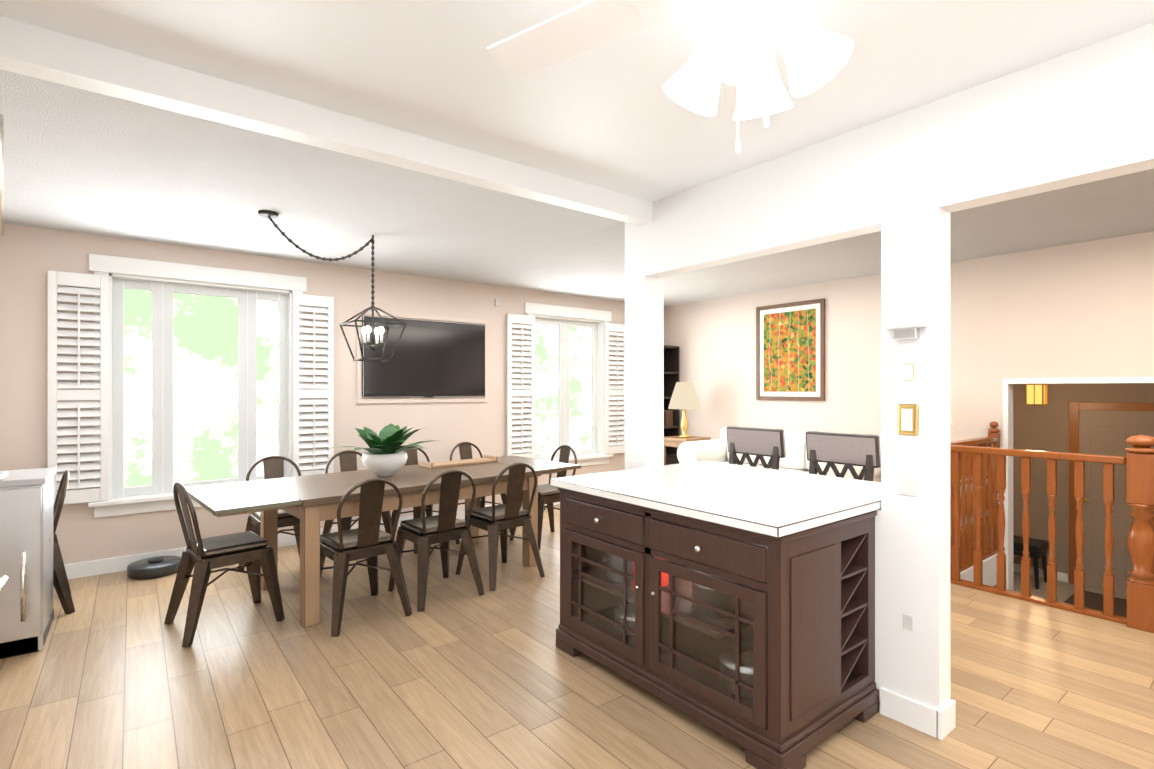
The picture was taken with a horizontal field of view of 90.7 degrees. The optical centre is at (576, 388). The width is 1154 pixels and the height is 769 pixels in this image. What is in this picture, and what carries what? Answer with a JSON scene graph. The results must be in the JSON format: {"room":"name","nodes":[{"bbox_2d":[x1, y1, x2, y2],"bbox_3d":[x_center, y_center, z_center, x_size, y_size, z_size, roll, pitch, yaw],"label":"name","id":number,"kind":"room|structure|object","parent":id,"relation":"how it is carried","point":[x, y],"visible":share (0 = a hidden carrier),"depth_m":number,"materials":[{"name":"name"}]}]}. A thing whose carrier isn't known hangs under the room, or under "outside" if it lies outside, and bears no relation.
{"room":"dining room","nodes":[
{"label":"dining room","id":0,"kind":"room"},
{"bbox_2d":[0,223,624,564],"bbox_3d":[-1.540,0.121,6.108,7.100,2.580,0.200,0,0,-38],"label":"wall","id":1,"kind":"structure","parent":0,"point":[30,257],"depth_m":4.96,"materials":[{"name":"paint"}]},
{"bbox_2d":[88,253,306,517],"bbox_3d":[-3.127,-0.022,4.822,1.515,1.995,0.275,0,0,-38],"label":"window","id":2,"kind":"structure","parent":1,"relation":"in","point":[163,285],"depth_m":4.67,"materials":[{"name":"white paint"}]},
{"bbox_2d":[47,270,108,504],"bbox_3d":[-3.698,-0.007,4.235,0.343,1.706,0.050,0,0,-38],"label":"window shutter","id":3,"kind":"object","parent":2,"relation":"attached to","point":[90,493],"visible":0.96,"depth_m":4.23,"materials":[{"name":"white paint"}]},
{"bbox_2d":[292,293,333,476],"bbox_3d":[-2.417,-0.006,5.234,0.348,1.706,0.050,0,0,-38],"label":"window shutter","id":4,"kind":"object","parent":2,"relation":"attached to","point":[315,301],"visible":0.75,"depth_m":5.22,"materials":[{"name":"white paint"}]},
{"bbox_2d":[64,502,559,578],"bbox_3d":[-1.482,1.356,6.016,6.880,0.110,0.014,0,0,-38],"label":"baseboard","id":5,"kind":"structure","parent":1,"relation":"attached to","point":[110,565],"depth_m":4.43,"materials":[{"name":"white paint"}]},
{"bbox_2d":[357,309,487,403],"bbox_3d":[-1.554,-0.314,5.938,1.430,0.910,0.050,0,0,-38],"label":"wall-mounted tv","id":6,"kind":"object","parent":1,"relation":"attached to","point":[438,359],"visible":0.92,"depth_m":5.91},
{"bbox_2d":[524,302,612,465],"bbox_3d":[-0.133,-0.021,7.158,1.340,1.995,0.275,0,0,-38],"label":"window","id":7,"kind":"structure","parent":1,"relation":"in","point":[564,318],"depth_m":7.21,"materials":[{"name":"white paint"}]},
{"bbox_2d":[507,314,534,458],"bbox_3d":[-0.647,-0.005,6.615,0.373,1.706,0.050,0,0,-38],"label":"window shutter","id":8,"kind":"object","parent":7,"relation":"attached to","point":[520,320],"visible":0.85,"depth_m":6.60,"materials":[{"name":"white paint"}]},
{"bbox_2d":[605,323,624,453],"bbox_3d":[0.518,-0.005,7.524,0.373,1.706,0.050,0,0,-38],"label":"window shutter","id":9,"kind":"object","parent":7,"relation":"attached to","point":[615,392],"visible":0.98,"depth_m":7.50,"materials":[{"name":"white paint"}]},
{"bbox_2d":[0,504,1153,768],"bbox_3d":[1.019,1.529,2.827,7.100,0.240,8.320,0,0,-38],"label":"floor","id":10,"kind":"structure","parent":0,"point":[460,672],"depth_m":2.67,"materials":[{"name":"brown wood"}]},
{"bbox_2d":[0,114,3,590],"bbox_3d":[-1.256,0.118,0.688,0.679,2.580,0.715,0,0,-38],"label":"tall cabinet","id":11,"kind":"object","parent":10,"relation":"on","point":[1,116],"depth_m":1.04,"materials":[{"name":"white paint"}]},
{"bbox_2d":[0,468,55,658],"bbox_3d":[-3.213,0.944,3.084,0.542,0.930,0.600,0,0,-38],"label":"cabinet","id":12,"kind":"object","parent":10,"relation":"on","point":[26,559],"visible":1,"depth_m":3.02,"materials":[{"name":"white wood"}]},
{"bbox_2d":[53,470,74,613],"bbox_3d":[-3.515,0.974,3.578,0.531,0.881,0.496,0,0,-44],"label":"dining chair","id":13,"kind":"object","parent":10,"relation":"on","point":[61,585],"visible":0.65,"depth_m":3.58,"materials":[{"name":"brown metal"}]},
{"bbox_2d":[127,556,180,578],"bbox_3d":[-3.236,1.359,4.378,0.344,0.102,0.344,0,0,-38],"label":"robot vacuum","id":14,"kind":"object","parent":10,"relation":"on","point":[154,567],"visible":0.94,"depth_m":4.29,"materials":[{"name":"grey plastic"}]},
{"bbox_2d":[164,482,284,646],"bbox_3d":[-2.126,0.974,3.449,0.496,0.881,0.531,0,0,44],"label":"dining chair","id":15,"kind":"object","parent":10,"relation":"on","point":[203,557],"visible":1,"depth_m":3.41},
{"bbox_2d":[238,456,300,572],"bbox_3d":[-2.284,0.974,4.392,0.496,0.881,0.531,0,0,-40],"label":"dining chair","id":16,"kind":"object","parent":10,"relation":"on","point":[273,466],"visible":0.4,"depth_m":4.47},
{"bbox_2d":[322,450,394,540],"bbox_3d":[-1.845,0.975,4.801,0.496,0.881,0.531,0,0,-42],"label":"dining chair","id":17,"kind":"object","parent":10,"relation":"on","point":[348,460],"visible":0.29,"depth_m":4.82,"materials":[{"name":"brown metal"}]},
{"bbox_2d":[320,478,411,636],"bbox_3d":[-1.376,0.974,3.578,0.496,0.881,0.531,0,0,-43],"label":"dining chair","id":18,"kind":"object","parent":10,"relation":"on","point":[369,540],"visible":0.88,"depth_m":3.45,"materials":[{"name":"brown metal"}]},
{"bbox_2d":[185,455,580,626],"bbox_3d":[-1.284,1.030,4.316,2.688,0.760,1.000,0,0,-43],"label":"dining table","id":19,"kind":"object","parent":10,"relation":"on","point":[310,502],"visible":0.81,"depth_m":3.80,"materials":[{"name":"brown wood"}]},
{"bbox_2d":[328,423,433,476],"bbox_3d":[-1.416,0.459,4.293,0.872,0.380,0.824,0,0,-38],"label":"potted plant","id":20,"kind":"object","parent":19,"relation":"on","point":[385,455],"visible":1,"depth_m":4.19,"materials":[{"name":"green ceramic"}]},
{"bbox_2d":[419,455,497,468],"bbox_3d":[-1.014,0.627,4.936,0.660,0.045,0.200,0,0,-43],"label":"tray","id":21,"kind":"object","parent":19,"relation":"on","point":[487,459],"visible":1,"depth_m":4.87,"materials":[{"name":"brown wood"}]},
{"bbox_2d":[391,446,459,553],"bbox_3d":[-1.406,0.975,5.209,0.531,0.881,0.496,0,0,43],"label":"dining chair","id":22,"kind":"object","parent":10,"relation":"on","point":[412,459],"visible":0.1,"depth_m":5.33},
{"bbox_2d":[388,470,483,611],"bbox_3d":[-0.981,0.974,3.946,0.496,0.881,0.531,0,0,-41],"label":"dining chair","id":23,"kind":"object","parent":10,"relation":"on","point":[444,527],"visible":1,"depth_m":3.82,"materials":[{"name":"brown metal"}]},
{"bbox_2d":[450,442,511,534],"bbox_3d":[-0.967,0.975,5.618,0.531,0.881,0.496,0,0,43],"label":"dining chair","id":24,"kind":"object","parent":10,"relation":"on","point":[465,449],"visible":0.25,"depth_m":5.74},
{"bbox_2d":[456,463,544,590],"bbox_3d":[-0.586,0.974,4.314,0.496,0.881,0.531,0,0,-42],"label":"dining chair","id":25,"kind":"object","parent":10,"relation":"on","point":[493,520],"visible":0.98,"depth_m":4.19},
{"bbox_2d":[510,445,576,549],"bbox_3d":[-0.288,0.975,5.311,0.531,0.881,0.496,0,0,-39],"label":"dining chair","id":26,"kind":"object","parent":10,"relation":"on","point":[549,495],"visible":0.6,"depth_m":5.30,"materials":[{"name":"brown metal"}]},
{"bbox_2d":[664,345,679,464],"bbox_3d":[1.136,0.412,7.840,0.450,2.000,0.320,0,0,-38],"label":"bookcase","id":27,"kind":"object","parent":10,"relation":"on","point":[671,379],"visible":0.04,"depth_m":7.89,"materials":[{"name":"black wood"}]},
{"bbox_2d":[664,436,710,464],"bbox_3d":[1.363,1.012,7.230,0.460,0.800,0.460,0,0,-38],"label":"side table","id":28,"kind":"object","parent":10,"relation":"on","point":[673,441],"visible":0.35,"depth_m":7.13,"materials":[{"name":"brown wood"}]},
{"bbox_2d":[668,382,700,437],"bbox_3d":[1.363,0.261,7.231,0.410,0.700,0.410,0,0,-38],"label":"table lamp","id":29,"kind":"object","parent":28,"relation":"on","point":[684,395],"visible":1,"depth_m":7.12,"materials":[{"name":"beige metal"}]},
{"bbox_2d":[550,461,880,768],"bbox_3d":[0.791,0.949,2.958,1.298,0.920,1.393,0,0,-38],"label":"kitchen island","id":30,"kind":"object","parent":10,"relation":"on","point":[734,603],"visible":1,"depth_m":2.43,"materials":[{"name":"brown wood"}]},
{"bbox_2d":[726,426,785,469],"bbox_3d":[1.134,0.844,4.008,0.455,1.134,0.470,0,0,-38],"label":"bar stool","id":31,"kind":"object","parent":10,"relation":"on","point":[759,443],"visible":0.19,"depth_m":4.09,"materials":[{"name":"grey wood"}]},
{"bbox_2d":[677,427,880,481],"bbox_3d":[2.178,0.936,6.097,0.950,0.950,2.090,0,0,-38],"label":"sofa","id":32,"kind":"object","parent":10,"relation":"on","point":[793,460],"visible":0.19,"depth_m":6.24,"materials":[{"name":"white fabric"}]},
{"bbox_2d":[805,431,880,480],"bbox_3d":[1.528,0.844,3.503,0.455,1.134,0.470,0,0,-38],"label":"bar stool","id":33,"kind":"object","parent":10,"relation":"on","point":[849,451],"visible":0.17,"depth_m":3.59,"materials":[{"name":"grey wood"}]},
{"bbox_2d":[0,0,1153,306],"bbox_3d":[0.988,-1.221,2.868,7.100,0.100,8.420,0,0,-38],"label":"ceiling","id":34,"kind":"structure","parent":0,"point":[612,116],"depth_m":2.60,"materials":[{"name":"white paint"}]},
{"bbox_2d":[0,16,652,225],"bbox_3d":[-0.921,-1.109,2.552,3.500,0.124,0.110,0,0,-38],"label":"ceiling beam","id":35,"kind":"structure","parent":34,"relation":"attached to","point":[30,50],"depth_m":2.27,"materials":[{"name":"white paint"}]},
{"bbox_2d":[258,210,406,361],"bbox_3d":[-1.788,-0.691,4.152,0.983,0.959,0.388,0,0,-38],"label":"pendant lantern","id":36,"kind":"object","parent":34,"relation":"hanging from","point":[269,214],"visible":1,"depth_m":4.31,"materials":[{"name":"metal"}]},
{"bbox_2d":[487,0,853,154],"bbox_3d":[0.341,-0.845,1.209,1.340,0.655,1.409,0,0,-38],"label":"ceiling fan","id":37,"kind":"object","parent":34,"relation":"hanging from","point":[735,51],"visible":1,"depth_m":1.25,"materials":[{"name":"white paint"}]},
{"bbox_2d":[625,22,1153,711],"bbox_3d":[1.995,0.118,1.763,0.170,2.580,5.240,0,0,-38],"label":"wall","id":38,"kind":"structure","parent":0,"point":[905,184],"depth_m":2.38,"materials":[{"name":"white paint"}]},
{"bbox_2d":[885,256,926,339],"bbox_3d":[1.373,-0.374,2.382,0.050,0.335,0.150,0,0,-38],"label":"door chime","id":39,"kind":"object","parent":38,"relation":"attached to","point":[906,299],"visible":0.96,"depth_m":2.36,"materials":[{"name":"white plastic"}]},
{"bbox_2d":[899,466,916,496],"bbox_3d":[1.390,0.388,2.395,0.006,0.120,0.072,0,0,-38],"label":"electrical outlet plate","id":40,"kind":"object","parent":38,"relation":"attached to","point":[907,481],"depth_m":2.39,"materials":[{"name":"white plastic"}]},
{"bbox_2d":[903,614,912,630],"bbox_3d":[1.390,0.978,2.394,0.006,0.060,0.040,0,0,-38],"label":"electrical outlet plate","id":41,"kind":"object","parent":38,"relation":"attached to","point":[907,619],"depth_m":2.39,"materials":[{"name":"white plastic"}]},
{"bbox_2d":[902,363,913,379],"bbox_3d":[1.390,-0.072,2.395,0.005,0.070,0.044,0,0,-38],"label":"switch plate","id":42,"kind":"object","parent":38,"relation":"attached to","point":[907,369],"depth_m":2.39,"materials":[{"name":"white plastic"}]},
{"bbox_2d":[898,404,918,435],"bbox_3d":[1.387,0.128,2.392,0.013,0.130,0.080,0,0,-38],"label":"switch plate","id":43,"kind":"object","parent":38,"relation":"attached to","point":[908,419],"depth_m":2.38,"materials":[{"name":"gold metal"}]},
{"bbox_2d":[880,687,955,733],"bbox_3d":[1.054,1.354,3.038,0.013,0.110,1.688,0,0,-38],"label":"baseboard","id":44,"kind":"structure","parent":38,"relation":"attached to","point":[940,724],"depth_m":2.36,"materials":[{"name":"white paint"}]},
{"bbox_2d":[664,231,1153,590],"bbox_3d":[3.770,0.550,4.973,0.142,3.440,8.120,0,0,-38],"label":"wall","id":45,"kind":"structure","parent":0,"point":[1079,313],"depth_m":5.10,"materials":[{"name":"paint"}]},
{"bbox_2d":[756,298,824,400],"bbox_3d":[2.438,-0.428,6.560,0.030,1.120,0.860,0,0,-38],"label":"painting","id":46,"kind":"object","parent":45,"relation":"attached to","point":[790,351],"visible":1,"depth_m":6.53,"materials":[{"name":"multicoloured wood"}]},
{"bbox_2d":[960,554,997,585],"bbox_3d":[3.236,1.536,4.600,1.181,0.249,0.013,0,0,-38],"label":"trim","id":47,"kind":"structure","parent":45,"relation":"attached to","point":[989,571],"depth_m":4.69,"materials":[{"name":"white paint"}]},
{"bbox_2d":[1013,571,1126,601],"bbox_3d":[4.748,2.320,4.898,4.030,0.100,3.600,0,0,-38],"label":"floor","id":48,"kind":"structure","parent":0,"point":[1065,591],"depth_m":6.46,"materials":[{"name":"wood"}]},
{"bbox_2d":[1013,535,1048,588],"bbox_3d":[5.208,2.027,6.804,0.400,0.491,0.600,0,0,-38],"label":"bench","id":49,"kind":"object","parent":48,"relation":"on","point":[1037,549],"visible":0.5,"depth_m":6.59,"materials":[{"name":"black wood"}]},
{"bbox_2d":[1063,591,1126,616],"bbox_3d":[5.662,2.265,5.865,0.700,0.012,0.900,0,0,-38],"label":"door mat","id":50,"kind":"object","parent":48,"relation":"on","point":[1093,601],"visible":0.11,"depth_m":6.03,"materials":[{"name":"fabric"}]},
{"bbox_2d":[1013,383,1153,593],"bbox_3d":[6.297,1.071,6.108,0.100,2.400,3.600,0,0,-38],"label":"wall","id":51,"kind":"structure","parent":0,"point":[1041,428],"depth_m":6.83,"materials":[{"name":"beige paint"}]},
{"bbox_2d":[1013,563,1067,582],"bbox_3d":[5.489,2.222,7.050,0.013,0.100,0.900,0,0,-38],"label":"baseboard","id":52,"kind":"structure","parent":51,"relation":"attached to","point":[1063,577],"depth_m":6.89,"materials":[{"name":"white paint"}]},
{"bbox_2d":[1069,402,1153,593],"bbox_3d":[6.066,1.211,6.251,0.087,2.120,1.050,0,0,-38],"label":"front door","id":53,"kind":"structure","parent":51,"relation":"in","point":[1103,428],"depth_m":6.46,"materials":[{"name":"brown wood"}]},
{"bbox_3d":[5.280,-0.179,5.315,2.680,0.100,3.600,0,0,-38],"label":"ceiling","id":54,"kind":"structure","parent":0,"visible":0},
{"bbox_2d":[1025,384,1047,405],"bbox_3d":[4.847,0.022,6.017,0.156,0.300,0.156,0,0,-38],"label":"lantern","id":55,"kind":"object","parent":54,"relation":"hanging from","point":[1035,394],"visible":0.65,"depth_m":5.97,"materials":[{"name":"yellow glass"}]},
{"label":"outside","id":56,"kind":"structure","parent":0,"visible":0},
{"bbox_2d":[124,289,590,486],"bbox_3d":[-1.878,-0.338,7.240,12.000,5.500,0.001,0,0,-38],"label":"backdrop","id":57,"kind":"structure","parent":56,"point":[205,387],"depth_m":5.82,"materials":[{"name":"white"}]},
{"bbox_3d":[4.294,1.840,3.270,1.250,0.858,1.270,0,0,-38],"label":"flight","id":58,"kind":"object","parent":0,"visible":0},
{"bbox_2d":[950,421,1153,632],"bbox_3d":[3.491,1.256,4.154,1.357,1.972,1.198,0,0,-38],"label":"stair railing","id":59,"kind":"object","parent":58,"relation":"attached to","point":[977,541],"visible":0.85,"depth_m":3.71,"materials":[{"name":"brown wood"}]}
]}

